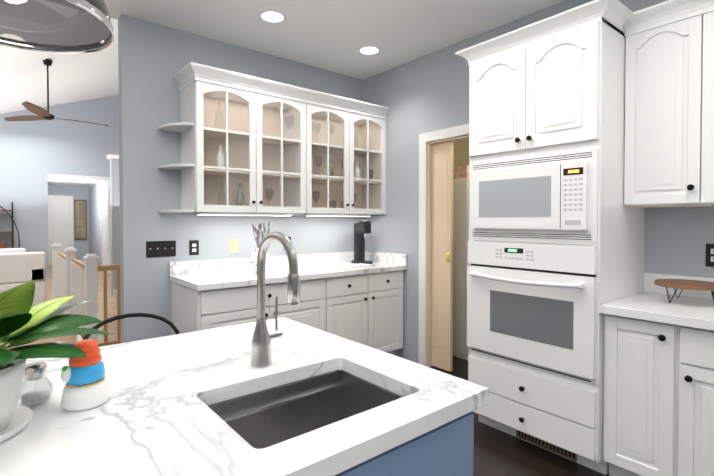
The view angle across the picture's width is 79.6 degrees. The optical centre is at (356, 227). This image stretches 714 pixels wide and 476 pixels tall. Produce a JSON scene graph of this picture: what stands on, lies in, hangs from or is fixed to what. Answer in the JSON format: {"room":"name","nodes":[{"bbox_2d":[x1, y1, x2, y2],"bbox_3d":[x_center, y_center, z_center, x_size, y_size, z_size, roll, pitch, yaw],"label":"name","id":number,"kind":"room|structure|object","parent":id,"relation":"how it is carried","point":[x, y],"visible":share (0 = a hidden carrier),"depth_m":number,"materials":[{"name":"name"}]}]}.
{"room":"kitchen","nodes":[
{"label":"kitchen","id":0,"kind":"room"},
{"bbox_2d":[0,95,118,277],"bbox_3d":[-7.290,-1.778,9.996,10.500,5.906,0.140,-1,1,-39],"label":"wall","id":1,"kind":"structure","parent":0,"point":[57,148],"depth_m":9.96,"materials":[{"name":"paint"}]},
{"bbox_2d":[79,259,116,296],"bbox_3d":[-7.232,1.115,9.973,10.500,0.120,7.459,-1,1,-39],"label":"baseboard","id":2,"kind":"structure","parent":1,"relation":"attached to","point":[114,291],"depth_m":7.59,"materials":[{"name":"white wood"}]},
{"bbox_2d":[0,18,118,113],"bbox_3d":[-5.984,-3.317,8.378,10.500,3.076,13.600,-1,1,-39],"label":"ceiling","id":3,"kind":"structure","parent":0,"point":[72,77],"depth_m":7.94,"materials":[{"name":"paint"}]},
{"bbox_2d":[4,59,107,125],"bbox_3d":[-4.804,-2.213,6.934,1.416,0.940,1.512,-1,1,-39],"label":"ceiling fan","id":4,"kind":"object","parent":3,"relation":"hanging from","point":[42,113],"visible":1,"depth_m":6.87,"materials":[{"name":"brown wood"}]},
{"bbox_2d":[48,185,89,259],"bbox_3d":[-9.635,-0.222,12.883,10.500,2.700,0.120,-1,1,-39],"label":"wall","id":5,"kind":"structure","parent":0,"point":[82,247],"depth_m":13.51,"materials":[{"name":"paint"}]},
{"bbox_2d":[48,195,73,264],"bbox_3d":[-9.155,0.064,13.171,0.740,2.120,0.049,-1,1,-39],"label":"door","id":6,"kind":"structure","parent":5,"relation":"attached to","point":[60,221],"depth_m":13.18,"materials":[{"name":"white wood"}]},
{"bbox_2d":[74,200,86,239],"bbox_3d":[-8.716,-0.257,13.513,0.320,1.250,0.069,-1,1,-39],"label":"framed picture","id":7,"kind":"object","parent":5,"relation":"attached to","point":[80,216],"visible":1,"depth_m":13.48,"materials":[{"name":"beige paper"}]},
{"bbox_2d":[48,178,102,185],"bbox_3d":[-8.462,-1.368,11.434,10.500,0.160,3.580,-1,1,-39],"label":"ceiling","id":8,"kind":"structure","parent":0,"point":[69,182],"depth_m":12.29,"materials":[{"name":"paint"}]},
{"bbox_2d":[89,180,110,265],"bbox_3d":[-7.372,-0.083,12.348,0.120,2.440,3.580,-1,1,-39],"label":"wall","id":9,"kind":"structure","parent":0,"point":[95,191],"depth_m":12.60,"materials":[{"name":"paint"}]},
{"bbox_2d":[101,190,110,272],"bbox_3d":[-6.639,0.094,11.322,0.049,2.120,0.980,-1,1,-39],"label":"door frame","id":10,"kind":"structure","parent":9,"relation":"attached to","point":[105,217],"depth_m":11.21,"materials":[{"name":"white wood"}]},
{"bbox_2d":[107,154,119,296],"bbox_3d":[-3.402,-0.049,8.387,2.560,2.500,0.220,-1,1,-39],"label":"wall","id":11,"kind":"structure","parent":0,"point":[114,211],"depth_m":7.58,"materials":[{"name":"paint"}]},
{"bbox_2d":[118,14,362,342],"bbox_3d":[-0.815,-0.148,3.950,2.420,2.840,0.120,-1,1,-39],"label":"wall","id":12,"kind":"structure","parent":0,"point":[154,59],"depth_m":3.32,"materials":[{"name":"paint"}]},
{"bbox_2d":[146,240,175,257],"bbox_3d":[-1.508,0.162,3.298,0.210,0.124,0.016,-1,1,-39],"label":"switch plate","id":13,"kind":"object","parent":12,"relation":"attached to","point":[160,248],"visible":1,"depth_m":3.29,"materials":[{"name":"grey metal"}]},
{"bbox_2d":[189,240,198,254],"bbox_3d":[-1.315,0.160,3.461,0.075,0.120,0.009,-1,1,-39],"label":"electrical outlet plate","id":14,"kind":"object","parent":12,"relation":"attached to","point":[193,247],"visible":1,"depth_m":3.46,"materials":[{"name":"grey plastic"}]},
{"bbox_2d":[230,239,237,252],"bbox_3d":[-1.056,0.154,3.673,0.072,0.115,0.009,-1,1,-39],"label":"outlet","id":15,"kind":"object","parent":12,"relation":"attached to","point":[233,245],"visible":1,"depth_m":3.67,"materials":[{"name":"beige plastic"}]},
{"bbox_2d":[178,70,313,213],"bbox_3d":[-0.895,-0.622,3.566,0.999,1.001,0.356,-1,1,-39],"label":"upper cabinet","id":16,"kind":"object","parent":12,"relation":"attached to","point":[253,146],"depth_m":3.52,"materials":[{"name":"white wood"}]},
{"bbox_2d":[169,251,353,274],"bbox_3d":[-0.694,0.308,3.962,1.984,0.105,0.020,-1,1,-39],"label":"backsplash","id":17,"kind":"structure","parent":12,"relation":"attached to","point":[181,267],"depth_m":3.70,"materials":[{"name":"white stone"}]},
{"bbox_2d":[310,98,386,216],"bbox_3d":[-0.207,-0.631,4.129,0.999,1.001,0.356,-1,1,-39],"label":"upper cabinet","id":18,"kind":"object","parent":12,"relation":"attached to","point":[350,141],"depth_m":4.22,"materials":[{"name":"white wood"}]},
{"bbox_2d":[196,213,370,216],"bbox_3d":[-0.543,-0.114,3.792,1.720,0.020,0.070,-1,1,-39],"label":"light","id":19,"kind":"object","parent":18,"relation":"attached to","point":[218,214],"depth_m":3.61,"materials":[{"name":"white plastic"}]},
{"bbox_2d":[0,263,609,475],"bbox_3d":[-3.766,1.273,5.744,10.500,0.060,20.600,-1,1,-39],"label":"floor","id":20,"kind":"structure","parent":0,"point":[496,452],"depth_m":2.51,"materials":[{"name":"brown wood"}]},
{"bbox_2d":[0,202,13,248],"bbox_3d":[-7.844,0.312,9.207,0.724,1.749,0.374,-1,1,-39],"label":"shelf unit","id":21,"kind":"object","parent":20,"relation":"on","point":[3,244],"visible":0.48,"depth_m":9.26,"materials":[{"name":"black metal"}]},
{"bbox_2d":[0,206,19,247],"bbox_3d":[-7.376,0.267,8.640,0.317,1.857,1.219,1,1,43],"label":"arc floor lamp","id":22,"kind":"object","parent":20,"relation":"on","point":[14,223],"visible":0.38,"depth_m":8.91,"materials":[{"name":"black metal"}]},
{"bbox_2d":[0,248,45,305],"bbox_3d":[-5.855,0.775,6.235,2.100,0.919,0.970,-1,1,-39],"label":"sofa","id":23,"kind":"object","parent":20,"relation":"on","point":[19,266],"visible":0.81,"depth_m":6.38,"materials":[{"name":"fabric"}]},
{"bbox_2d":[51,243,120,346],"bbox_3d":[-2.731,0.737,5.814,2.120,1.009,2.810,-1,1,-39],"label":"stair rail","id":24,"kind":"object","parent":20,"relation":"on","point":[74,276],"visible":0.48,"depth_m":4.53,"materials":[{"name":"white wood"}]},
{"bbox_2d":[83,313,179,339],"bbox_3d":[-0.883,0.843,1.745,0.398,0.928,0.407,-1,1,-39],"label":"counter stool","id":25,"kind":"object","parent":20,"relation":"on","point":[163,319],"visible":0.08,"depth_m":1.89,"materials":[{"name":"black metal"}]},
{"bbox_2d":[171,279,332,334],"bbox_3d":[-0.830,0.843,3.473,1.110,0.871,0.618,-1,1,-39],"label":"base cabinet","id":26,"kind":"object","parent":20,"relation":"on","point":[191,311],"depth_m":3.17,"materials":[{"name":"white wood"}]},
{"bbox_2d":[169,259,406,290],"bbox_3d":[-0.494,0.384,3.719,1.984,0.040,0.652,-1,1,-39],"label":"countertop","id":27,"kind":"structure","parent":26,"relation":"on","point":[204,280],"depth_m":3.40,"materials":[{"name":"white stone"}]},
{"bbox_2d":[250,221,270,271],"bbox_3d":[-0.799,0.156,3.541,0.172,0.419,0.172,-1,1,-39],"label":"vase","id":28,"kind":"object","parent":27,"relation":"on","point":[253,260],"visible":0.73,"depth_m":3.50,"materials":[{"name":"ceramic"}]},
{"bbox_2d":[332,263,372,268],"bbox_3d":[-0.042,0.352,3.977,0.360,0.013,0.170,-1,1,-39],"label":"marble tray","id":29,"kind":"object","parent":27,"relation":"on","point":[351,265],"visible":0.98,"depth_m":3.95,"materials":[{"name":"white stone"}]},
{"bbox_2d":[352,221,371,263],"bbox_3d":[0.054,0.141,4.282,0.130,0.425,0.205,-1,1,-39],"label":"coffee maker","id":30,"kind":"object","parent":27,"relation":"on","point":[362,229],"visible":0.96,"depth_m":4.27,"materials":[{"name":"black plastic"}]},
{"bbox_2d":[333,271,402,355],"bbox_3d":[-0.119,0.834,4.055,0.988,0.871,0.618,-1,1,-39],"label":"base cabinet","id":31,"kind":"object","parent":20,"relation":"on","point":[362,305],"depth_m":3.86,"materials":[{"name":"white wood"}]},
{"bbox_2d":[320,399,488,475],"bbox_3d":[-1.179,0.895,0.289,3.335,0.870,0.729,-1,1,-39],"label":"kitchen island","id":32,"kind":"object","parent":20,"relation":"on","point":[445,448],"depth_m":0.96,"materials":[{"name":"wood"}]},
{"bbox_2d":[0,324,488,475],"bbox_3d":[-1.301,0.437,0.418,3.380,0.040,1.040,-1,1,-39],"label":"island countertop","id":33,"kind":"structure","parent":32,"relation":"on","point":[155,419],"depth_m":0.94,"materials":[{"name":"white stone"}]},
{"bbox_2d":[19,361,52,405],"bbox_3d":[-0.748,0.361,0.997,0.068,0.092,0.068,-1,1,-39],"label":"salt shaker","id":34,"kind":"object","parent":33,"relation":"on","point":[35,371],"visible":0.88,"depth_m":0.98,"materials":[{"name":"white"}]},
{"bbox_2d":[0,280,113,442],"bbox_3d":[-0.743,0.257,0.828,0.454,0.306,0.442,-1,1,-39],"label":"potted plant","id":35,"kind":"object","parent":33,"relation":"on","point":[23,321],"visible":1,"depth_m":0.86,"materials":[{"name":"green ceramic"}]},
{"bbox_2d":[60,339,109,411],"bbox_3d":[-0.630,0.334,0.993,0.097,0.146,0.096,-1,1,-39],"label":"snowman figurine","id":36,"kind":"object","parent":33,"relation":"on","point":[86,385],"visible":0.94,"depth_m":0.96,"materials":[{"name":"white ceramic"}]},
{"bbox_2d":[244,231,303,366],"bbox_3d":[-0.216,0.206,1.213,0.102,0.395,0.223,-1,1,-39],"label":"faucet","id":37,"kind":"object","parent":33,"relation":"on","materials":[{"name":"silver metal"}]},
{"bbox_2d":[204,363,411,446],"bbox_3d":[-0.118,0.552,1.068,0.508,0.235,0.398,-1,1,-39],"label":"sink","id":38,"kind":"object","parent":33,"relation":"in","point":[267,413],"depth_m":1.23,"materials":[{"name":"grey metal"}]},
{"bbox_2d":[453,165,468,359],"bbox_3d":[1.087,0.297,4.572,0.700,1.929,0.740,-1,1,-39],"label":"freezer","id":39,"kind":"object","parent":20,"relation":"on","point":[460,221],"visible":0.29,"depth_m":4.13,"materials":[{"name":"white"}]},
{"bbox_2d":[455,0,644,474],"bbox_3d":[1.187,0.082,2.640,0.744,2.421,0.920,-1,1,-39],"label":"tall cabinet","id":40,"kind":"object","parent":20,"relation":"on","point":[556,246],"visible":0.94,"depth_m":2.35,"materials":[{"name":"white wood"}]},
{"bbox_2d":[467,241,596,384],"bbox_3d":[1.165,0.436,2.627,0.686,0.705,0.766,-1,1,-39],"label":"wall oven","id":41,"kind":"object","parent":40,"relation":"in","point":[532,305],"depth_m":2.39,"materials":[{"name":"white metal"}]},
{"bbox_2d":[469,149,597,241],"bbox_3d":[1.170,-0.172,2.622,0.592,0.468,0.766,-1,1,-39],"label":"microwave","id":42,"kind":"object","parent":40,"relation":"in","point":[548,196],"depth_m":2.38,"materials":[{"name":"white plastic"}]},
{"bbox_2d":[603,313,654,475],"bbox_3d":[1.608,0.863,2.238,0.618,0.871,0.380,-1,1,-39],"label":"base cabinet","id":43,"kind":"object","parent":20,"relation":"on","point":[629,344],"depth_m":2.09,"materials":[{"name":"white wood"}]},
{"bbox_2d":[655,321,713,475],"bbox_3d":[1.877,0.869,1.909,0.618,0.871,0.730,-1,1,-39],"label":"base cabinet","id":44,"kind":"object","parent":20,"relation":"on","point":[658,387],"depth_m":1.92,"materials":[{"name":"white wood"}]},
{"bbox_2d":[599,293,713,332],"bbox_3d":[1.965,0.415,1.768,0.652,0.040,1.550,-1,1,-39],"label":"countertop","id":45,"kind":"structure","parent":44,"relation":"on","point":[689,312],"depth_m":2.08,"materials":[{"name":"white stone"}]},
{"bbox_2d":[654,279,713,302],"bbox_3d":[1.709,0.335,2.218,0.280,0.105,0.280,-1,1,-39],"label":"stand","id":46,"kind":"object","parent":45,"relation":"on","point":[682,284],"visible":1,"depth_m":2.18,"materials":[{"name":"brown wood"}]},
{"bbox_2d":[104,0,564,79],"bbox_3d":[-0.608,-1.567,-0.428,7.620,0.140,7.120,-1,1,-39],"label":"ceiling","id":47,"kind":"structure","parent":0,"point":[333,35],"depth_m":3.26,"materials":[{"name":"paint"}]},
{"bbox_2d":[0,0,113,53],"bbox_3d":[-0.713,-0.974,0.878,0.366,1.087,0.366,-1,1,-39],"label":"pendant light","id":48,"kind":"object","parent":47,"relation":"hanging from","point":[67,26],"visible":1,"depth_m":1.04,"materials":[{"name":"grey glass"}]},
{"bbox_2d":[259,10,285,22],"bbox_3d":[-0.621,-1.553,3.155,0.199,0.003,0.199,0,1,12],"label":"recessed light","id":49,"kind":"object","parent":47,"relation":"in","point":[271,16],"depth_m":3.15,"materials":[{"name":"white"}]},
{"bbox_2d":[358,46,380,54],"bbox_3d":[0.108,-1.563,3.779,0.199,0.003,0.199,1,1,45],"label":"recessed light","id":50,"kind":"object","parent":47,"relation":"in","point":[366,50],"depth_m":3.78,"materials":[{"name":"white plastic"}]},
{"bbox_2d":[453,140,469,165],"bbox_3d":[1.546,-0.034,4.322,1.700,2.600,2.900,-1,1,-39],"label":"wall","id":51,"kind":"structure","parent":0,"point":[461,157],"depth_m":5.66,"materials":[{"name":"beige paint"}]},
{"bbox_2d":[363,0,713,365],"bbox_3d":[2.331,-0.115,1.926,0.120,2.840,7.000,-1,1,-39],"label":"wall","id":52,"kind":"structure","parent":0,"point":[425,94],"depth_m":3.92,"materials":[{"name":"paint"}]},
{"bbox_2d":[365,251,406,266],"bbox_3d":[0.272,0.302,4.333,0.020,0.105,0.632,-1,1,-39],"label":"backsplash","id":53,"kind":"structure","parent":52,"relation":"attached to","point":[376,257],"depth_m":4.31,"materials":[{"name":"white stone"}]},
{"bbox_2d":[418,124,468,371],"bbox_3d":[0.917,0.210,3.642,0.137,2.135,0.930,-1,1,-39],"label":"door frame","id":54,"kind":"structure","parent":52,"relation":"attached to","point":[435,243],"depth_m":3.86,"materials":[{"name":"white wood"}]},
{"bbox_2d":[623,0,713,207],"bbox_3d":[1.887,-0.619,2.039,0.409,1.016,1.005,-1,1,-39],"label":"upper cabinet","id":55,"kind":"object","parent":52,"relation":"attached to","point":[669,113],"visible":0.98,"depth_m":2.17,"materials":[{"name":"white wood"}]},
{"bbox_2d":[643,273,713,300],"bbox_3d":[2.210,0.335,1.967,0.020,0.115,1.550,-1,1,-39],"label":"backsplash","id":56,"kind":"structure","parent":52,"relation":"attached to","point":[649,286],"depth_m":2.45,"materials":[{"name":"white stone"}]},
{"bbox_2d":[706,244,713,266],"bbox_3d":[1.932,0.149,2.314,0.009,0.125,0.078,-1,1,-39],"label":"electrical outlet plate","id":57,"kind":"object","parent":52,"relation":"attached to","point":[709,255],"visible":1,"depth_m":2.33,"materials":[{"name":"grey plastic"}]}
]}

